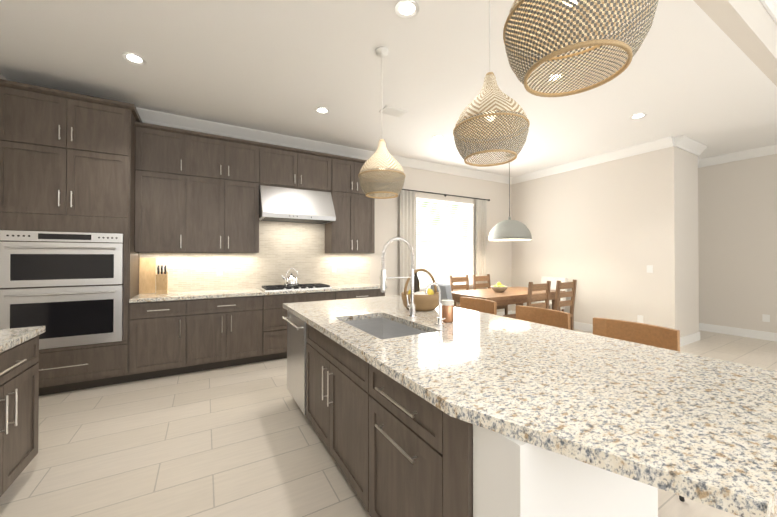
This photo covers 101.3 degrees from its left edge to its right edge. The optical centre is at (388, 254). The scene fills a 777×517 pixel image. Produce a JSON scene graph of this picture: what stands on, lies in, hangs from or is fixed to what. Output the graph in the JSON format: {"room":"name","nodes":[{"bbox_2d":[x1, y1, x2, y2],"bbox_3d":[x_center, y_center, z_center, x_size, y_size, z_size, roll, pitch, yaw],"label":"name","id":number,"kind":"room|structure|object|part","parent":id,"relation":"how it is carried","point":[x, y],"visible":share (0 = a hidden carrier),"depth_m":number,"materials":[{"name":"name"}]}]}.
{"room":"kitchen","nodes":[
{"label":"kitchen","id":0,"kind":"room"},
{"bbox_2d":[143,122,511,311],"bbox_3d":[-0.611,-0.180,5.463,8.200,3.180,0.150,0,0,-30],"label":"wall","id":1,"kind":"structure","parent":0,"point":[387,228],"depth_m":6.37,"materials":[{"name":"white paint"}]},
{"bbox_2d":[140,119,187,254],"bbox_3d":[-2.779,-0.778,3.923,0.500,1.495,0.352,0,0,-30],"label":"upper cabinet","id":2,"kind":"object","parent":1,"relation":"attached to","point":[163,150],"depth_m":3.80,"materials":[{"name":"brown wood"}]},
{"bbox_2d":[188,131,259,254],"bbox_3d":[-2.198,-0.776,4.259,0.842,1.495,0.352,0,0,-30],"label":"upper cabinet","id":3,"kind":"object","parent":1,"relation":"attached to","point":[224,172],"depth_m":4.11,"materials":[{"name":"brown wood"}]},
{"bbox_2d":[260,143,331,254],"bbox_3d":[-1.388,-0.772,4.725,1.027,1.495,0.352,0,0,-30],"label":"upper cabinet","id":4,"kind":"object","parent":1,"relation":"attached to","point":[278,164],"depth_m":4.72,"materials":[{"name":"brown wood"}]},
{"bbox_2d":[260,179,335,222],"bbox_3d":[-1.343,-0.723,4.644,1.011,0.455,0.537,0,0,-30],"label":"range hood","id":5,"kind":"object","parent":1,"relation":"attached to","point":[296,201],"depth_m":4.49,"materials":[{"name":"silver metal"}]},
{"bbox_2d":[136,107,511,183],"bbox_3d":[-0.545,-1.705,5.360,7.900,0.130,0.113,0,0,-30],"label":"crown molding","id":6,"kind":"structure","parent":1,"relation":"attached to","point":[147,116],"depth_m":4.78,"materials":[{"name":"white"}]},
{"bbox_2d":[332,155,374,254],"bbox_3d":[-0.612,-0.769,5.173,0.765,1.495,0.352,0,0,-30],"label":"upper cabinet","id":7,"kind":"object","parent":1,"relation":"attached to","point":[353,232],"depth_m":5.01,"materials":[{"name":"brown wood"}]},
{"bbox_2d":[397,189,489,200],"bbox_3d":[1.143,-1.184,6.333,2.384,0.044,0.105,0,0,-30],"label":"rail","id":8,"kind":"object","parent":1,"relation":"attached to","point":[445,195],"visible":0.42,"depth_m":6.29,"materials":[{"name":"black metal"}]},
{"bbox_2d":[400,190,415,295],"bbox_3d":[0.362,0.110,5.836,0.360,2.565,0.060,0,0,-30],"label":"curtain","id":9,"kind":"object","parent":8,"relation":"hanging from","point":[407,215],"visible":0.58,"depth_m":5.81,"materials":[{"name":"fabric"}]},
{"bbox_2d":[476,199,486,288],"bbox_3d":[1.978,0.117,6.767,0.310,2.565,0.060,0,0,-30],"label":"curtain","id":10,"kind":"object","parent":8,"relation":"hanging from","point":[481,237],"visible":0.62,"depth_m":6.75,"materials":[{"name":"fabric"}]},
{"bbox_2d":[416,198,473,290],"bbox_3d":[1.125,-0.173,6.407,1.630,1.820,0.150,0,0,-30],"label":"window","id":11,"kind":"structure","parent":1,"relation":"in","point":[452,266],"depth_m":6.40,"materials":[{"name":"white glass"}]},
{"bbox_2d":[497,311,511,315],"bbox_3d":[1.272,1.349,6.443,3.650,0.135,0.016,0,0,-30],"label":"baseboard","id":12,"kind":"structure","parent":1,"relation":"attached to","point":[509,312],"depth_m":7.18,"materials":[{"name":"white"}]},
{"bbox_2d":[0,329,776,516],"bbox_3d":[2.166,1.421,2.638,10.300,0.060,7.900,0,0,-30],"label":"floor","id":13,"kind":"structure","parent":0,"point":[244,440],"depth_m":2.23,"materials":[{"name":"tile"}]},
{"bbox_2d":[0,338,38,496],"bbox_3d":[-2.398,0.943,1.482,0.827,0.880,0.850,0,0,-30],"label":"base cabinet","id":14,"kind":"object","parent":13,"relation":"on","point":[19,382],"depth_m":1.83,"materials":[{"name":"brown wood"}]},
{"bbox_2d":[0,326,44,353],"bbox_3d":[-2.174,0.480,1.112,0.842,0.040,1.780,0,0,-30],"label":"countertop","id":15,"kind":"structure","parent":14,"relation":"on","point":[11,337],"depth_m":1.86,"materials":[{"name":"beige stone"}]},
{"bbox_2d":[0,79,143,395],"bbox_3d":[-3.348,-0.114,3.438,1.035,3.020,0.616,0,0,-30],"label":"tall cabinet","id":16,"kind":"object","parent":13,"relation":"on","point":[100,198],"depth_m":3.20,"materials":[{"name":"brown wood"}]},
{"bbox_2d":[136,299,187,380],"bbox_3d":[-2.709,0.959,3.810,0.520,0.880,0.597,0,0,-30],"label":"base cabinet","id":17,"kind":"object","parent":13,"relation":"on","point":[161,328],"depth_m":3.58,"materials":[{"name":"brown wood"}]},
{"bbox_2d":[188,295,263,372],"bbox_3d":[-2.125,0.961,4.147,0.829,0.880,0.597,0,0,-30],"label":"base cabinet","id":18,"kind":"object","parent":13,"relation":"on","point":[222,333],"depth_m":3.89,"materials":[{"name":"brown wood"}]},
{"bbox_2d":[136,283,379,302],"bbox_3d":[-1.548,0.503,4.468,3.185,0.040,0.622,0,0,-30],"label":"countertop","id":19,"kind":"structure","parent":18,"relation":"on","point":[236,292],"depth_m":4.17,"materials":[{"name":"beige stone"}]},
{"bbox_2d":[139,258,155,293],"bbox_3d":[-2.981,0.259,3.942,0.160,0.440,0.062,0,0,-30],"label":"cutting board","id":20,"kind":"object","parent":19,"relation":"on","point":[147,271],"visible":0.93,"depth_m":3.93,"materials":[{"name":"brown wood"}]},
{"bbox_2d":[156,265,167,293],"bbox_3d":[-2.770,0.305,3.900,0.110,0.347,0.196,0,0,-30],"label":"knife block","id":21,"kind":"object","parent":19,"relation":"on","point":[161,282],"visible":1,"depth_m":3.85,"materials":[{"name":"brown wood"}]},
{"bbox_2d":[260,283,331,290],"bbox_3d":[-1.332,0.464,4.598,0.910,0.040,0.482,0,0,-30],"label":"cooktop","id":22,"kind":"object","parent":19,"relation":"in","point":[315,285],"depth_m":4.46,"materials":[{"name":"black metal"}]},
{"bbox_2d":[281,268,297,285],"bbox_3d":[-1.413,0.317,4.565,0.240,0.253,0.196,0,0,-30],"label":"kettle","id":23,"kind":"object","parent":22,"relation":"on","point":[291,280],"visible":1,"depth_m":4.51,"materials":[{"name":"silver metal"}]},
{"bbox_2d":[264,291,335,360],"bbox_3d":[-1.341,0.964,4.599,0.980,0.880,0.597,0,0,-30],"label":"base cabinet","id":24,"kind":"object","parent":13,"relation":"on","point":[275,327],"depth_m":4.21,"materials":[{"name":"brown wood"}]},
{"bbox_2d":[336,287,386,299],"bbox_3d":[-0.557,0.967,5.052,0.831,0.880,0.597,0,0,-30],"label":"base cabinet","id":25,"kind":"object","parent":13,"relation":"on","point":[339,294],"depth_m":4.76,"materials":[{"name":"brown wood"}]},
{"bbox_2d":[430,283,452,299],"bbox_3d":[0.997,0.921,4.849,0.562,0.971,0.500,0,0,-18],"label":"chair","id":26,"kind":"object","parent":13,"relation":"on","point":[446,292],"depth_m":4.58,"materials":[{"name":"grey fabric"}]},
{"bbox_2d":[282,307,601,516],"bbox_3d":[0.005,0.948,2.140,0.886,0.879,2.610,0,0,-30],"label":"kitchen island","id":27,"kind":"object","parent":13,"relation":"on","point":[402,454],"depth_m":1.32,"materials":[{"name":"wood"}]},
{"bbox_2d":[283,295,776,516],"bbox_3d":[0.299,0.487,2.110,1.310,0.040,3.040,0,0,-30],"label":"island countertop","id":28,"kind":"structure","parent":27,"relation":"on","point":[611,423],"depth_m":1.05,"materials":[{"name":"beige stone"}]},
{"bbox_2d":[343,317,427,339],"bbox_3d":[-0.043,0.619,2.172,0.440,0.219,0.770,0,0,-30],"label":"sink","id":29,"kind":"object","parent":28,"relation":"in","point":[382,328],"depth_m":2.50,"materials":[{"name":"silver metal"}]},
{"bbox_2d":[380,237,416,317],"bbox_3d":[0.062,0.169,2.350,0.307,0.597,0.113,0,0,-30],"label":"faucet","id":30,"kind":"object","parent":28,"relation":"on","point":[411,306],"visible":1,"depth_m":2.36,"materials":[{"name":"silver metal"}]},
{"bbox_2d":[401,268,438,310],"bbox_3d":[0.282,0.295,2.771,0.354,0.352,0.340,0,0,-30],"label":"basket","id":31,"kind":"object","parent":28,"relation":"on","point":[428,301],"visible":0.85,"depth_m":2.67,"materials":[{"name":"wicker"}]},
{"bbox_2d":[425,283,445,325],"bbox_3d":[0.308,0.325,2.094,0.162,0.282,0.048,0,0,-30],"label":"faucet","id":32,"kind":"object","parent":28,"relation":"on","point":[439,321],"visible":1,"depth_m":2.10,"materials":[{"name":"silver metal"}]},
{"bbox_2d":[441,300,453,322],"bbox_3d":[0.413,0.391,2.223,0.086,0.152,0.086,0,0,-30],"label":"copper canister","id":33,"kind":"object","parent":28,"relation":"on","point":[448,310],"visible":1,"depth_m":2.19,"materials":[{"name":"brown"}]},
{"bbox_2d":[449,275,468,307],"bbox_3d":[1.488,0.905,6.021,0.464,1.017,0.497,0,0,-30],"label":"dining chair","id":34,"kind":"object","parent":13,"relation":"on","point":[452,280],"visible":0.19,"depth_m":6.17,"materials":[{"name":"brown wood"}]},
{"bbox_2d":[460,297,496,314],"bbox_3d":[0.717,0.914,3.018,0.476,0.961,0.472,0,0,-30],"label":"bar stool","id":35,"kind":"object","parent":13,"relation":"on","point":[482,305],"visible":0.06,"depth_m":3.12,"materials":[{"name":"brown wood"}]},
{"bbox_2d":[472,274,507,315],"bbox_3d":[2.007,0.907,6.321,0.464,1.017,0.497,0,0,-30],"label":"dining chair","id":36,"kind":"object","parent":13,"relation":"on","point":[481,278],"visible":0.27,"depth_m":6.43,"materials":[{"name":"brown wood"}]},
{"bbox_2d":[451,286,565,310],"bbox_3d":[2.041,1.026,5.581,1.980,0.770,0.977,0,0,-30],"label":"dining table","id":37,"kind":"object","parent":13,"relation":"on","point":[514,295],"visible":0.5,"depth_m":5.25,"materials":[{"name":"brown wood"}]},
{"bbox_2d":[491,282,507,291],"bbox_3d":[1.896,0.555,5.455,0.290,0.168,0.290,0,0,-30],"label":"fruit bowl","id":38,"kind":"object","parent":37,"relation":"on","point":[498,287],"visible":1,"depth_m":5.38,"materials":[{"name":"beige ceramic"}]},
{"bbox_2d":[503,281,550,318],"bbox_3d":[2.093,0.897,4.832,0.464,1.017,0.497,0,0,-30],"label":"dining chair","id":39,"kind":"object","parent":13,"relation":"on","point":[538,287],"visible":0.27,"depth_m":4.67,"materials":[{"name":"brown wood"}]},
{"bbox_2d":[516,305,569,329],"bbox_3d":[1.056,0.910,2.429,0.476,0.961,0.472,0,0,-30],"label":"bar stool","id":40,"kind":"object","parent":13,"relation":"on","point":[554,318],"visible":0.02,"depth_m":2.52,"materials":[{"name":"brown wood"}]},
{"bbox_2d":[531,277,567,311],"bbox_3d":[3.088,0.930,6.209,0.561,0.971,0.500,0,0,-30],"label":"chair","id":41,"kind":"object","parent":13,"relation":"on","point":[553,280],"visible":0.21,"depth_m":6.24,"materials":[{"name":"beige fabric"}]},
{"bbox_2d":[554,279,576,329],"bbox_3d":[2.632,0.899,5.097,0.464,1.017,0.497,0,0,-30],"label":"dining chair","id":42,"kind":"object","parent":13,"relation":"on","point":[559,294],"visible":0.35,"depth_m":4.94,"materials":[{"name":"brown wood"}]},
{"bbox_2d":[593,317,684,501],"bbox_3d":[1.366,0.906,1.892,0.476,0.961,0.472,0,0,-30],"label":"bar stool","id":43,"kind":"object","parent":13,"relation":"on","point":[651,335],"visible":0.12,"depth_m":1.97,"materials":[{"name":"brown wood"}]},
{"bbox_2d":[0,0,776,176],"bbox_3d":[1.236,-1.819,4.173,10.100,0.080,4.250,0,0,-30],"label":"ceiling","id":44,"kind":"structure","parent":0,"point":[693,71],"depth_m":3.14,"materials":[{"name":"white paint"}]},
{"bbox_2d":[121,52,146,64],"bbox_3d":[-2.315,-1.783,2.904,0.184,0.008,0.184,0,0,-30],"label":"recessed light","id":45,"kind":"object","parent":44,"relation":"in","point":[133,58],"visible":1,"depth_m":2.90,"materials":[{"name":"white"}]},
{"bbox_2d":[315,107,329,113],"bbox_3d":[-0.817,-1.776,3.930,0.184,0.008,0.184,0,0,-30],"label":"recessed light","id":46,"kind":"object","parent":44,"relation":"in","point":[321,110],"visible":1,"depth_m":3.93,"materials":[{"name":"white"}]},
{"bbox_2d":[358,47,404,198],"bbox_3d":[-0.057,-1.151,2.789,0.412,1.273,0.412,0,0,-30],"label":"rattan pendant light","id":47,"kind":"object","parent":44,"relation":"hanging from","point":[381,165],"visible":1,"depth_m":2.66,"materials":[{"name":"wicker"}]},
{"bbox_3d":[-0.057,-0.751,2.786,0.402,0.465,0.402,0,0,-30],"label":"lamp shade","id":48,"kind":"part","parent":47,"relation":"part of","materials":[{"name":"beige wicker"}]},
{"bbox_2d":[379,105,406,116],"bbox_3d":[0.060,-1.769,3.950,0.300,0.021,0.180,0,0,-30],"label":"ceiling vent","id":49,"kind":"object","parent":44,"relation":"in","point":[392,111],"visible":0.96,"depth_m":3.93,"materials":[{"name":"white metal"}]},
{"bbox_2d":[394,0,419,18],"bbox_3d":[0.135,-1.787,2.320,0.184,0.008,0.184,0,0,-30],"label":"recessed light","id":50,"kind":"object","parent":44,"relation":"in","point":[406,9],"visible":1,"depth_m":2.32,"materials":[{"name":"white"}]},
{"bbox_2d":[453,0,529,166],"bbox_3d":[0.577,-1.167,1.816,0.412,1.253,0.412,0,0,-30],"label":"rattan pendant light","id":51,"kind":"object","parent":44,"relation":"hanging from","point":[491,111],"visible":1,"depth_m":1.69,"materials":[{"name":"wicker"}]},
{"bbox_3d":[0.577,-0.777,1.813,0.402,0.465,0.402,0,0,-30],"label":"lamp shade","id":52,"kind":"part","parent":51,"relation":"part of","materials":[{"name":"beige wicker"}]},
{"bbox_2d":[488,154,531,240],"bbox_3d":[2.141,-1.013,5.642,0.720,1.509,0.720,0,0,-30],"label":"dining pendant light","id":53,"kind":"object","parent":44,"relation":"hanging from","point":[509,229],"visible":1,"depth_m":5.41,"materials":[{"name":"grey metal"}]},
{"bbox_2d":[546,72,564,82],"bbox_3d":[1.677,-1.781,3.209,0.184,0.008,0.184,0,0,-30],"label":"recessed light","id":54,"kind":"object","parent":44,"relation":"in","point":[554,76],"depth_m":3.20,"materials":[{"name":"white"}]},
{"bbox_2d":[503,0,658,96],"bbox_3d":[0.572,-1.178,0.987,0.412,1.243,0.412,0,0,-30],"label":"rattan pendant light","id":55,"kind":"object","parent":44,"relation":"hanging from","point":[552,30],"visible":1,"depth_m":0.95,"materials":[{"name":"wicker"}]},
{"bbox_2d":[629,113,646,119],"bbox_3d":[3.201,-1.775,4.088,0.184,0.008,0.184,0,0,-30],"label":"recessed light","id":56,"kind":"object","parent":44,"relation":"in","point":[637,116],"visible":0.98,"depth_m":4.09,"materials":[{"name":"white"}]},
{"bbox_2d":[511,146,678,329],"bbox_3d":[3.650,-0.175,6.131,0.150,3.180,2.950,0,0,-30],"label":"wall","id":57,"kind":"structure","parent":0,"point":[600,226],"depth_m":5.59,"materials":[{"name":"white paint"}]},
{"bbox_2d":[512,311,592,331],"bbox_3d":[3.588,1.347,6.064,0.016,0.135,2.946,0,0,-30],"label":"baseboard","id":58,"kind":"structure","parent":57,"relation":"attached to","point":[577,325],"depth_m":5.97,"materials":[{"name":"white wood"}]},
{"bbox_2d":[512,135,683,183],"bbox_3d":[3.598,-1.700,5.970,0.112,0.130,2.930,0,0,-30],"label":"crown molding","id":59,"kind":"structure","parent":57,"relation":"attached to","point":[670,141],"depth_m":5.58,"materials":[{"name":"white paint"}]},
{"bbox_2d":[679,148,702,336],"bbox_3d":[4.761,-0.182,5.156,0.800,3.180,0.150,0,0,-30],"label":"wall","id":60,"kind":"structure","parent":0,"point":[690,318],"depth_m":5.09,"materials":[{"name":"white paint"}]},
{"bbox_2d":[680,332,699,346],"bbox_3d":[4.748,1.340,5.042,0.955,0.135,0.016,0,0,-30],"label":"baseboard","id":61,"kind":"structure","parent":60,"relation":"attached to","point":[695,337],"depth_m":5.04,"materials":[{"name":"white wood"}]},
{"bbox_2d":[680,136,706,155],"bbox_3d":[4.771,-1.707,5.019,0.930,0.130,0.111,0,0,-30],"label":"crown molding","id":62,"kind":"structure","parent":60,"relation":"attached to","point":[687,144],"depth_m":5.03,"materials":[{"name":"white paint"}]},
{"bbox_2d":[698,158,703,167],"bbox_3d":[5.375,-1.702,5.713,0.810,0.130,0.111,0,0,-30],"label":"crown molding","id":63,"kind":"structure","parent":60,"relation":"attached to","point":[700,161],"depth_m":5.91,"materials":[{"name":"white"}]},
{"bbox_2d":[693,0,776,85],"bbox_3d":[2.328,-2.017,2.282,10.100,0.450,0.120,0,0,-30],"label":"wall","id":64,"kind":"structure","parent":0,"point":[748,28],"depth_m":2.61,"materials":[{"name":"white paint"}]},
{"bbox_2d":[760,0,776,23],"bbox_3d":[2.386,-2.176,2.181,9.800,0.130,0.110,0,0,-30],"label":"crown molding","id":65,"kind":"structure","parent":64,"relation":"attached to","point":[770,5],"depth_m":2.74,"materials":[{"name":"white paint"}]},
{"bbox_2d":[699,154,776,332],"bbox_3d":[7.107,-0.190,3.940,0.150,3.180,5.200,0,0,-30],"label":"wall","id":66,"kind":"structure","parent":0,"point":[702,241],"depth_m":5.54,"materials":[{"name":"white paint"}]},
{"bbox_2d":[699,323,776,341],"bbox_3d":[7.073,1.331,3.822,0.016,0.135,5.049,0,0,-30],"label":"baseboard","id":67,"kind":"structure","parent":66,"relation":"attached to","point":[770,336],"depth_m":5.52,"materials":[{"name":"white"}]},
{"bbox_2d":[704,144,776,166],"bbox_3d":[6.132,-1.705,5.379,0.112,0.130,1.450,0,0,-30],"label":"crown molding","id":68,"kind":"structure","parent":66,"relation":"attached to","point":[772,149],"depth_m":5.47,"materials":[{"name":"white"}]},
{"bbox_3d":[-2.137,-0.467,0.054,0.150,3.680,7.700,0,0,-30],"label":"wall","id":69,"kind":"structure","parent":0,"visible":0},
{"bbox_2d":[637,315,642,322],"bbox_3d":[4.099,1.048,5.187,0.007,0.120,0.080,0,0,-30],"label":"electrical outlet plate","id":70,"kind":"object","parent":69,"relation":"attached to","point":[639,318],"depth_m":5.19,"materials":[{"name":"white plastic"}]},
{"bbox_2d":[647,265,652,272],"bbox_3d":[4.164,0.227,5.080,0.007,0.120,0.080,0,0,-30],"label":"electrical outlet plate","id":71,"kind":"object","parent":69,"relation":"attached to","point":[649,267],"depth_m":5.07,"materials":[{"name":"white plastic"}]},
{"bbox_2d":[762,314,769,321],"bbox_3d":[6.244,1.049,5.269,0.008,0.120,0.080,0,0,-30],"label":"electrical outlet plate","id":72,"kind":"object","parent":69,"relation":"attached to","point":[765,318],"depth_m":5.27,"materials":[{"name":"white plastic"}]},
{"label":"outside","id":73,"kind":"structure","parent":0,"visible":0},
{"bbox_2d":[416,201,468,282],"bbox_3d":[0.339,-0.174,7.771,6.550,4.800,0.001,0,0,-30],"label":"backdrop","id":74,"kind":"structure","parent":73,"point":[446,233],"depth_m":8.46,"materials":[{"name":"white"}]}
]}

